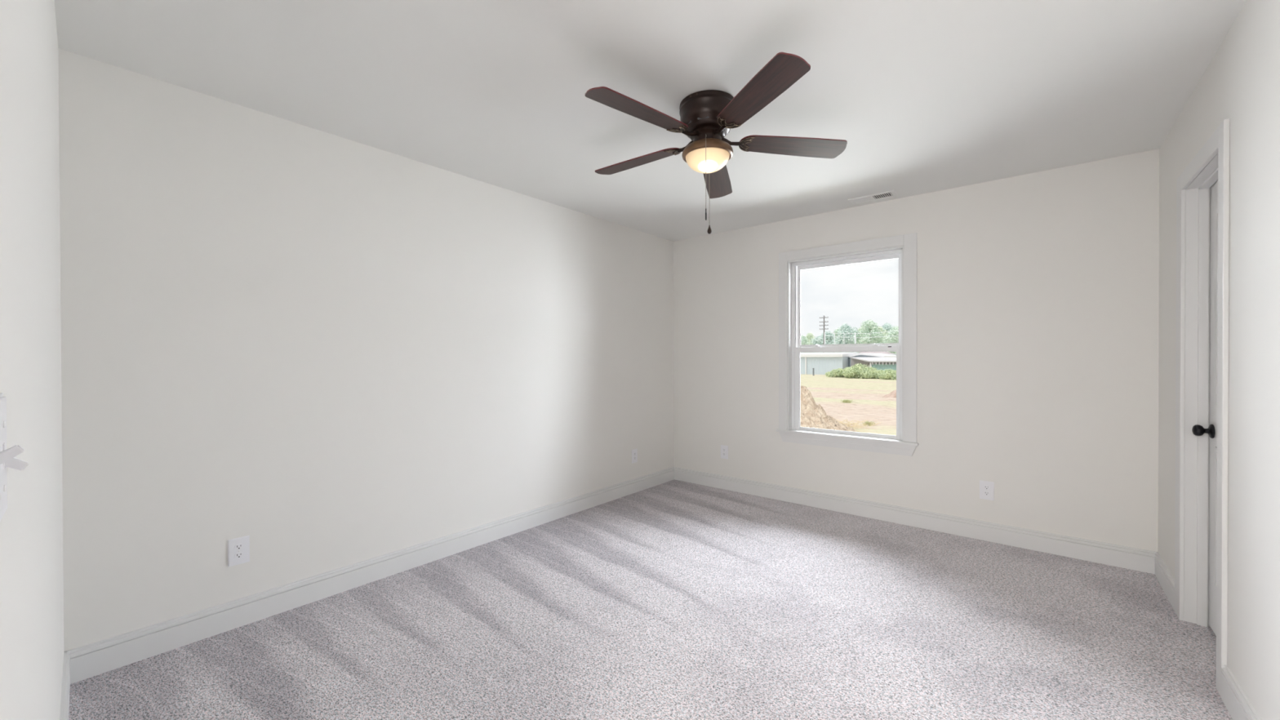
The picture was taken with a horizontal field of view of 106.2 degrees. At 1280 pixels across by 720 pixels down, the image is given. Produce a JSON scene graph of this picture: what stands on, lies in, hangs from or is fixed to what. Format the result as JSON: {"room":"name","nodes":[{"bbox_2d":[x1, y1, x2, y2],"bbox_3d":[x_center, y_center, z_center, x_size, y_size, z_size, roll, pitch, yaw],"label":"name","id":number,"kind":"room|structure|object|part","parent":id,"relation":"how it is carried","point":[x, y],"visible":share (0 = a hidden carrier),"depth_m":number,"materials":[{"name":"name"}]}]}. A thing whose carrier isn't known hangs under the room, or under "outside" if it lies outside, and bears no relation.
{"room":"empty bedroom","nodes":[
{"label":"empty bedroom","id":0,"kind":"room"},
{"bbox_2d":[0,0,63,719],"bbox_3d":[-0.966,0.033,0.675,3.419,2.440,0.130,0,0,41],"label":"wall","id":1,"kind":"structure","parent":0,"point":[32,576],"depth_m":0.77,"materials":[{"name":"white paint"}]},
{"bbox_2d":[0,392,28,521],"bbox_3d":[-0.577,0.090,0.439,0.116,0.116,0.020,0,0,41],"label":"light switch","id":2,"kind":"object","parent":1,"relation":"attached to","point":[7,459],"visible":1,"depth_m":0.45,"materials":[{"name":"white plastic"}]},
{"bbox_3d":[-0.581,0.090,0.433,0.116,0.116,0.005,0,0,41],"label":"plate","id":3,"kind":"part","parent":2,"relation":"part of","materials":[{"name":"white plastic"}]},
{"bbox_2d":[59,651,70,719],"bbox_3d":[-1.335,1.188,1.097,2.312,0.127,0.014,0,0,41],"label":"baseboard","id":4,"kind":"structure","parent":1,"relation":"attached to","point":[65,690],"depth_m":1.66,"materials":[{"name":"white paint"}]},
{"bbox_2d":[57,48,673,651],"bbox_3d":[-1.057,0.018,3.344,0.130,2.440,4.500,0,0,40],"label":"wall","id":5,"kind":"structure","parent":0,"point":[330,352],"depth_m":2.45,"materials":[{"name":"white paint"}]},
{"bbox_2d":[227,535,249,567],"bbox_3d":[-1.877,0.894,2.247,0.008,0.125,0.080,0,0,40],"label":"wall outlet","id":6,"kind":"object","parent":5,"relation":"attached to","point":[238,548],"visible":1,"depth_m":2.24,"materials":[{"name":"white plastic"}]},
{"bbox_2d":[234,543,243,550],"bbox_3d":[-1.876,0.874,2.245,0.002,0.028,0.034,0,0,40],"label":"receptacle","id":7,"kind":"object","parent":6,"relation":"attached to","point":[237,546],"depth_m":2.24,"materials":[{"name":"grey plastic"}]},
{"bbox_2d":[234,551,244,559],"bbox_3d":[-1.875,0.914,2.246,0.002,0.028,0.034,0,0,40],"label":"receptacle","id":8,"kind":"object","parent":6,"relation":"attached to","point":[237,555],"depth_m":2.25,"materials":[{"name":"grey plastic"}]},
{"bbox_2d":[66,466,674,684],"bbox_3d":[-0.928,1.174,3.389,0.014,0.127,4.020,0,0,40],"label":"baseboard","id":9,"kind":"structure","parent":5,"relation":"attached to","point":[100,657],"depth_m":2.45,"materials":[{"name":"white paint"}]},
{"bbox_2d":[631,448,637,463],"bbox_3d":[-0.050,0.891,4.453,0.008,0.125,0.080,0,0,40],"label":"wall outlet","id":10,"kind":"object","parent":5,"relation":"attached to","point":[634,452],"visible":1,"depth_m":4.45,"materials":[{"name":"white plastic"}]},
{"bbox_2d":[68,480,1232,719],"bbox_3d":[-0.067,1.305,1.708,3.746,0.120,5.770,0,0,40],"label":"floor","id":11,"kind":"structure","parent":0,"point":[673,599],"depth_m":2.16,"materials":[{"name":"carpet"}]},
{"bbox_2d":[54,0,1246,241],"bbox_3d":[0.196,-1.254,1.470,4.446,0.120,5.770,0,0,40],"label":"ceiling","id":12,"kind":"structure","parent":0,"point":[925,96],"depth_m":2.02,"materials":[{"name":"white paint"}]},
{"bbox_2d":[585,52,847,234],"bbox_3d":[0.276,-0.911,2.266,1.247,0.576,1.265,0,0,40],"label":"ceiling fan","id":13,"kind":"object","parent":12,"relation":"hanging from","point":[707,117],"visible":1,"depth_m":2.15,"materials":[{"name":"brown wood"}]},
{"bbox_3d":[0.005,-1.032,1.996,0.510,0.006,0.138,0,11,-40],"label":"blade","id":14,"kind":"part","parent":13,"relation":"part of","materials":[{"name":"brown wood"}]},
{"bbox_3d":[-0.014,-1.029,2.494,0.510,0.006,0.138,-1,10,36],"label":"blade","id":15,"kind":"part","parent":13,"relation":"part of","materials":[{"name":"brown wood"}]},
{"bbox_3d":[0.170,-1.024,2.364,0.062,0.004,0.110,-1,10,36],"label":"scroll trim","id":16,"kind":"part","parent":13,"relation":"part of","materials":[{"name":"brown metal"}]},
{"bbox_3d":[0.177,-1.026,2.142,0.062,0.004,0.110,0,11,-40],"label":"scroll trim","id":17,"kind":"part","parent":13,"relation":"part of","materials":[{"name":"brown metal"}]},
{"bbox_3d":[0.299,-0.849,2.167,0.003,0.345,0.056,0,0,12],"label":"pull chain","id":18,"kind":"part","parent":13,"relation":"part of","materials":[{"name":"silver metal"}]},
{"bbox_3d":[0.318,-0.925,2.258,0.206,0.076,0.206,0,0,40],"label":"lamp shade","id":19,"kind":"part","parent":13,"relation":"part of","materials":[{"name":"white glass"}]},
{"bbox_3d":[0.423,-1.004,2.650,0.138,0.006,0.510,-11,-7,14],"label":"blade","id":20,"kind":"part","parent":13,"relation":"part of","materials":[{"name":"brown wood"}]},
{"bbox_3d":[0.378,-1.026,2.086,0.110,0.004,0.062,11,-3,-20],"label":"scroll trim","id":21,"kind":"part","parent":13,"relation":"part of","materials":[{"name":"brown metal"}]},
{"bbox_3d":[0.498,-1.019,2.268,0.062,0.004,0.110,2,-10,-4],"label":"scroll trim","id":22,"kind":"part","parent":13,"relation":"part of","materials":[{"name":"brown metal"}]},
{"bbox_3d":[0.455,-1.032,1.875,0.138,0.006,0.510,11,-4,-20],"label":"blade","id":23,"kind":"part","parent":13,"relation":"part of","materials":[{"name":"brown wood"}]},
{"bbox_3d":[0.723,-1.016,2.283,0.510,0.006,0.138,2,-10,-4],"label":"blade","id":24,"kind":"part","parent":13,"relation":"part of","materials":[{"name":"brown wood"}]},
{"bbox_2d":[848,190,897,204],"bbox_3d":[1.733,-1.207,3.574,0.312,0.008,0.145,0,0,40],"label":"ceiling vent","id":25,"kind":"object","parent":12,"relation":"in","point":[891,193],"visible":1,"depth_m":3.57,"materials":[{"name":"white metal"}]},
{"bbox_2d":[673,148,1159,551],"bbox_3d":[1.752,0.008,3.853,3.546,2.440,0.130,0,0,40],"label":"wall","id":26,"kind":"structure","parent":0,"point":[1037,293],"depth_m":3.26,"materials":[{"name":"white paint"}]},
{"bbox_2d":[720,444,728,458],"bbox_3d":[0.801,0.874,4.559,0.080,0.125,0.008,0,0,40],"label":"wall outlet","id":27,"kind":"object","parent":26,"relation":"attached to","point":[724,449],"visible":1,"depth_m":4.55,"materials":[{"name":"white plastic"}]},
{"bbox_2d":[775,232,919,456],"bbox_3d":[1.657,-0.112,3.908,1.090,1.645,0.162,0,0,40],"label":"window","id":28,"kind":"structure","parent":26,"relation":"in","point":[903,247],"depth_m":3.85,"materials":[{"name":"white paint"}]},
{"bbox_3d":[1.684,-0.110,3.943,0.897,1.490,0.074,0,0,40],"label":"frame","id":29,"kind":"part","parent":28,"relation":"part of","materials":[{"name":"white plastic"}]},
{"bbox_3d":[1.674,0.252,3.932,0.823,0.725,0.024,0,0,40],"label":"sash","id":30,"kind":"part","parent":28,"relation":"part of","materials":[{"name":"clear glass"}]},
{"bbox_3d":[1.692,-0.451,3.952,0.811,0.733,0.024,0,0,40],"label":"sash","id":31,"kind":"part","parent":28,"relation":"part of","materials":[{"name":"clear glass"}]},
{"bbox_2d":[674,466,1158,573],"bbox_3d":[1.659,1.165,3.846,3.416,0.127,0.014,0,0,40],"label":"baseboard","id":32,"kind":"structure","parent":26,"relation":"attached to","point":[1111,554],"depth_m":3.40,"materials":[{"name":"white paint"}]},
{"bbox_2d":[979,480,994,500],"bbox_3d":[2.360,0.888,3.267,0.080,0.125,0.008,0,0,40],"label":"wall outlet","id":33,"kind":"object","parent":26,"relation":"attached to","point":[986,488],"visible":1,"depth_m":3.26,"materials":[{"name":"white plastic"}]},
{"bbox_2d":[983,491,990,495],"bbox_3d":[2.358,0.908,3.265,0.034,0.028,0.002,0,0,40],"label":"receptacle","id":34,"kind":"object","parent":33,"relation":"attached to","point":[985,493],"depth_m":3.26,"materials":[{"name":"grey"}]},
{"bbox_2d":[983,485,990,489],"bbox_3d":[2.358,0.868,3.265,0.034,0.028,0.002,0,0,40],"label":"receptacle","id":35,"kind":"object","parent":33,"relation":"attached to","point":[985,487],"depth_m":3.26,"materials":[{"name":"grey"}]},
{"bbox_2d":[1158,0,1279,719],"bbox_3d":[1.722,0.024,1.151,0.114,2.440,4.070,0,0,40],"label":"wall","id":36,"kind":"structure","parent":0,"point":[1240,84],"depth_m":1.60,"materials":[{"name":"white paint"}]},
{"bbox_2d":[1155,551,1174,610],"bbox_3d":[2.801,1.169,2.558,0.014,0.127,0.542,0,0,40],"label":"baseboard","id":37,"kind":"structure","parent":36,"relation":"attached to","point":[1166,580],"depth_m":2.54,"materials":[{"name":"white paint"}]},
{"bbox_2d":[1183,153,1217,626],"bbox_3d":[2.419,0.210,1.994,0.114,2.054,0.651,0,0,40],"label":"trim","id":38,"kind":"structure","parent":36,"relation":"attached to","point":[1192,190],"depth_m":2.25,"materials":[{"name":"white paint"}]},
{"bbox_2d":[1174,118,1229,697],"bbox_3d":[2.378,0.180,2.046,0.015,2.114,0.773,0,0,40],"label":"trim","id":39,"kind":"structure","parent":36,"relation":"attached to","point":[1218,143],"depth_m":1.79,"materials":[{"name":"white paint"}]},
{"bbox_2d":[1191,180,1217,635],"bbox_3d":[2.423,0.214,1.991,0.096,2.021,0.609,0,0,40],"label":"door","id":40,"kind":"structure","parent":36,"relation":"in","point":[1197,430],"depth_m":2.17,"materials":[{"name":"white paint"}]},
{"bbox_3d":[2.567,0.322,2.190,0.062,0.064,0.064,0,0,40],"label":"knob","id":41,"kind":"part","parent":40,"relation":"part of","materials":[{"name":"black metal"}]},
{"bbox_3d":[2.433,0.177,1.982,0.005,1.680,0.395,0,0,40],"label":"panel moulding","id":42,"kind":"part","parent":40,"relation":"part of","materials":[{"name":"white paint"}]},
{"bbox_2d":[1221,664,1261,719],"bbox_3d":[1.256,1.184,0.693,0.014,0.127,2.755,0,0,40],"label":"baseboard","id":43,"kind":"structure","parent":36,"relation":"attached to","point":[1234,699],"depth_m":1.65,"materials":[{"name":"white paint"}]},
{"label":"outside","id":44,"kind":"structure","parent":0,"visible":0},
{"bbox_2d":[800,373,896,435],"bbox_3d":[23.523,2.044,112.734,283.090,0.172,195.000,0,0,40],"label":"ground","id":45,"kind":"structure","parent":44,"point":[868,403],"depth_m":30.23,"materials":[{"name":"beige soil"}]},
{"bbox_2d":[800,334,813,344],"bbox_3d":[43.051,-2.226,127.344,6.104,8.881,5.320,0,0,40],"label":"tree","id":46,"kind":"object","parent":45,"relation":"on","point":[803,340],"visible":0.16,"depth_m":126.81,"materials":[{"name":"green plant"}]},
{"bbox_2d":[804,333,815,344],"bbox_3d":[48.042,-2.812,135.429,5.027,9.933,5.652,0,0,40],"label":"tree","id":47,"kind":"object","parent":45,"relation":"on","point":[808,336],"visible":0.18,"depth_m":134.66,"materials":[{"name":"green plant"}]},
{"bbox_2d":[810,335,829,352],"bbox_3d":[43.269,-1.842,116.023,5.167,8.244,5.566,0,0,40],"label":"tree","id":48,"kind":"object","parent":45,"relation":"on","point":[820,340],"visible":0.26,"depth_m":115.17,"materials":[{"name":"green plant"}]},
{"bbox_2d":[819,315,828,352],"bbox_3d":[35.871,-3.114,93.594,1.700,11.071,0.357,0,0,40],"label":"utility pole","id":49,"kind":"object","parent":45,"relation":"on","point":[824,317],"visible":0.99,"depth_m":93.48,"materials":[{"name":"grey wood"}]},
{"bbox_2d":[800,386,856,431],"bbox_3d":[4.962,1.507,17.978,6.900,2.606,6.900,0,0,40],"label":"dirt mound","id":50,"kind":"object","parent":45,"relation":"on","point":[812,415],"visible":0.17,"depth_m":16.67,"materials":[{"name":"brown soil"}]},
{"bbox_2d":[800,352,858,374],"bbox_3d":[30.203,0.624,81.376,12.303,3.767,14.550,0,0,40],"label":"warehouse","id":51,"kind":"structure","parent":45,"relation":"on","point":[822,363],"depth_m":74.31,"materials":[{"name":"blue"}]},
{"bbox_2d":[821,330,838,352],"bbox_3d":[48.574,-2.663,123.458,6.257,9.771,6.124,0,0,40],"label":"tree","id":52,"kind":"object","parent":45,"relation":"on","point":[830,339],"visible":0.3,"depth_m":122.94,"materials":[{"name":"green plant"}]},
{"bbox_2d":[825,371,836,377],"bbox_3d":[26.270,2.027,65.271,2.269,1.029,1.683,0,0,-41],"label":"bush","id":53,"kind":"object","parent":45,"relation":"on","point":[828,375],"visible":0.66,"depth_m":64.70,"materials":[{"name":"green plant"}]},
{"bbox_2d":[830,368,844,377],"bbox_3d":[27.037,1.814,64.663,2.674,1.463,2.122,0,0,-34],"label":"bush","id":54,"kind":"object","parent":45,"relation":"on","point":[837,371],"visible":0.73,"depth_m":64.05,"materials":[{"name":"green plant"}]},
{"bbox_2d":[833,327,842,339],"bbox_3d":[54.099,-3.329,129.903,4.681,11.001,5.420,0,0,40],"label":"tree","id":55,"kind":"object","parent":45,"relation":"on","point":[837,330],"visible":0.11,"depth_m":129.65,"materials":[{"name":"green plant"}]},
{"bbox_2d":[829,323,859,352],"bbox_3d":[47.808,-3.180,112.318,6.327,10.938,6.326,0,0,40],"label":"tree","id":56,"kind":"object","parent":45,"relation":"on","point":[843,339],"visible":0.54,"depth_m":111.26,"materials":[{"name":"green plant"}]},
{"bbox_2d":[840,399,853,403],"bbox_3d":[12.268,2.463,28.530,0.572,0.301,0.583,0,0,-33],"label":"grass tuft","id":57,"kind":"object","parent":45,"relation":"on","point":[846,400],"visible":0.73,"depth_m":28.50,"materials":[{"name":"green plant"}]},
{"bbox_2d":[841,366,855,377],"bbox_3d":[27.540,1.707,63.067,2.144,1.662,2.621,0,0,40],"label":"bush","id":58,"kind":"object","parent":45,"relation":"on","point":[842,372],"visible":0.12,"depth_m":62.80,"materials":[{"name":"green plant"}]},
{"bbox_2d":[851,329,862,352],"bbox_3d":[52.906,-2.713,119.776,5.554,9.893,5.894,0,0,40],"label":"tree","id":59,"kind":"object","parent":45,"relation":"on","point":[858,335],"visible":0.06,"depth_m":118.49,"materials":[{"name":"green plant"}]},
{"bbox_2d":[835,418,881,429],"bbox_3d":[7.998,2.467,18.926,2.726,0.340,2.710,0,0,40],"label":"heap","id":60,"kind":"object","parent":45,"relation":"on","point":[840,422],"visible":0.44,"depth_m":18.65,"materials":[{"name":"beige"}]},
{"bbox_2d":[844,363,876,378],"bbox_3d":[28.183,1.532,61.305,3.819,2.268,3.682,0,0,33],"label":"bush","id":61,"kind":"object","parent":45,"relation":"on","point":[851,372],"visible":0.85,"depth_m":60.78,"materials":[{"name":"green plant"}]},
{"bbox_2d":[855,327,866,343],"bbox_3d":[58.418,-3.284,127.141,5.355,10.919,5.525,0,0,40],"label":"tree","id":62,"kind":"object","parent":45,"relation":"on","point":[859,330],"visible":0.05,"depth_m":126.09,"materials":[{"name":"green plant"}]},
{"bbox_2d":[857,366,878,378],"bbox_3d":[28.718,1.711,60.687,2.764,1.688,2.939,0,0,40],"label":"bush","id":63,"kind":"object","parent":45,"relation":"on","point":[871,370],"visible":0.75,"depth_m":59.94,"materials":[{"name":"green plant"}]},
{"bbox_2d":[862,420,875,426],"bbox_3d":[9.132,2.554,19.153,0.501,0.243,0.492,0,0,40],"label":"grass tuft","id":64,"kind":"object","parent":45,"relation":"on","point":[864,424],"visible":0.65,"depth_m":19.11,"materials":[{"name":"green plant"}]},
{"bbox_2d":[853,320,884,352],"bbox_3d":[51.952,-3.468,108.959,6.454,11.530,5.729,0,0,40],"label":"tree","id":65,"kind":"object","parent":45,"relation":"on","point":[875,337],"visible":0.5,"depth_m":108.29,"materials":[{"name":"green plant"}]},
{"bbox_2d":[848,352,896,366],"bbox_3d":[38.216,0.696,77.431,4.972,3.627,12.800,0,0,40],"label":"roof","id":66,"kind":"object","parent":45,"relation":"on","point":[860,354],"visible":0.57,"depth_m":73.41,"materials":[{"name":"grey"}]},
{"bbox_2d":[850,356,896,371],"bbox_3d":[33.805,1.034,67.842,9.935,2.884,7.400,0,0,40],"label":"shed","id":67,"kind":"object","parent":45,"relation":"on","point":[884,363],"visible":0.38,"depth_m":66.81,"materials":[{"name":"white metal"}]},
{"bbox_2d":[866,369,883,378],"bbox_3d":[29.590,1.881,60.039,2.479,1.404,2.536,0,0,40],"label":"bush","id":68,"kind":"object","parent":45,"relation":"on","point":[876,375],"visible":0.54,"depth_m":59.51,"materials":[{"name":"green plant"}]},
{"bbox_2d":[858,351,892,354],"bbox_3d":[47.265,0.244,96.814,8.584,4.061,9.400,0,0,40],"label":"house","id":69,"kind":"structure","parent":45,"relation":"on","point":[886,353],"depth_m":95.10,"materials":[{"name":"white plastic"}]},
{"bbox_2d":[867,325,888,343],"bbox_3d":[57.652,-3.021,115.817,6.205,10.530,5.805,0,0,40],"label":"tree","id":70,"kind":"object","parent":45,"relation":"on","point":[878,327],"visible":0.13,"depth_m":115.05,"materials":[{"name":"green plant"}]},
{"bbox_2d":[880,368,896,379],"bbox_3d":[30.630,1.857,57.607,2.887,1.712,2.911,0,0,40],"label":"bush","id":71,"kind":"object","parent":45,"relation":"on","point":[888,375],"visible":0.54,"depth_m":57.17,"materials":[{"name":"green plant"}]},
{"bbox_2d":[881,390,896,397],"bbox_3d":[17.308,2.343,32.431,2.500,0.684,2.500,0,0,40],"label":"dirt mound","id":72,"kind":"object","parent":45,"relation":"on","point":[892,394],"visible":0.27,"depth_m":32.30,"materials":[{"name":"brown soil"}]},
{"bbox_2d":[880,325,898,353],"bbox_3d":[56.065,-2.589,105.169,6.561,9.798,6.802,0,0,40],"label":"tree","id":73,"kind":"object","parent":45,"relation":"on","point":[895,333],"visible":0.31,"depth_m":104.57,"materials":[{"name":"green plant"}]},
{"bbox_2d":[881,322,898,340],"bbox_3d":[63.247,-3.701,123.013,7.385,11.777,6.661,0,0,40],"label":"tree","id":74,"kind":"object","parent":45,"relation":"on","point":[887,326],"visible":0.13,"depth_m":121.93,"materials":[{"name":"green plant"}]},
{"bbox_3d":[36.244,-1.252,89.440,0.170,7.395,0.170,0,0,40],"label":"light pole","id":75,"kind":"object","parent":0,"visible":0},
{"bbox_2d":[826,335,894,337],"bbox_3d":[38.299,-4.217,82.516,16.406,0.908,12.052,0,0,40],"label":"power line","id":76,"kind":"object","parent":75,"relation":"hanging from","point":[827,335],"visible":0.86,"depth_m":83.07,"materials":[{"name":"silver metal"}]},
{"bbox_2d":[826,329,898,333],"bbox_3d":[38.297,-4.885,82.513,16.406,0.775,12.052,0,0,40],"label":"power line","id":77,"kind":"object","parent":75,"relation":"hanging from","point":[898,330],"visible":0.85,"depth_m":83.17,"materials":[{"name":"silver metal"}]}
]}

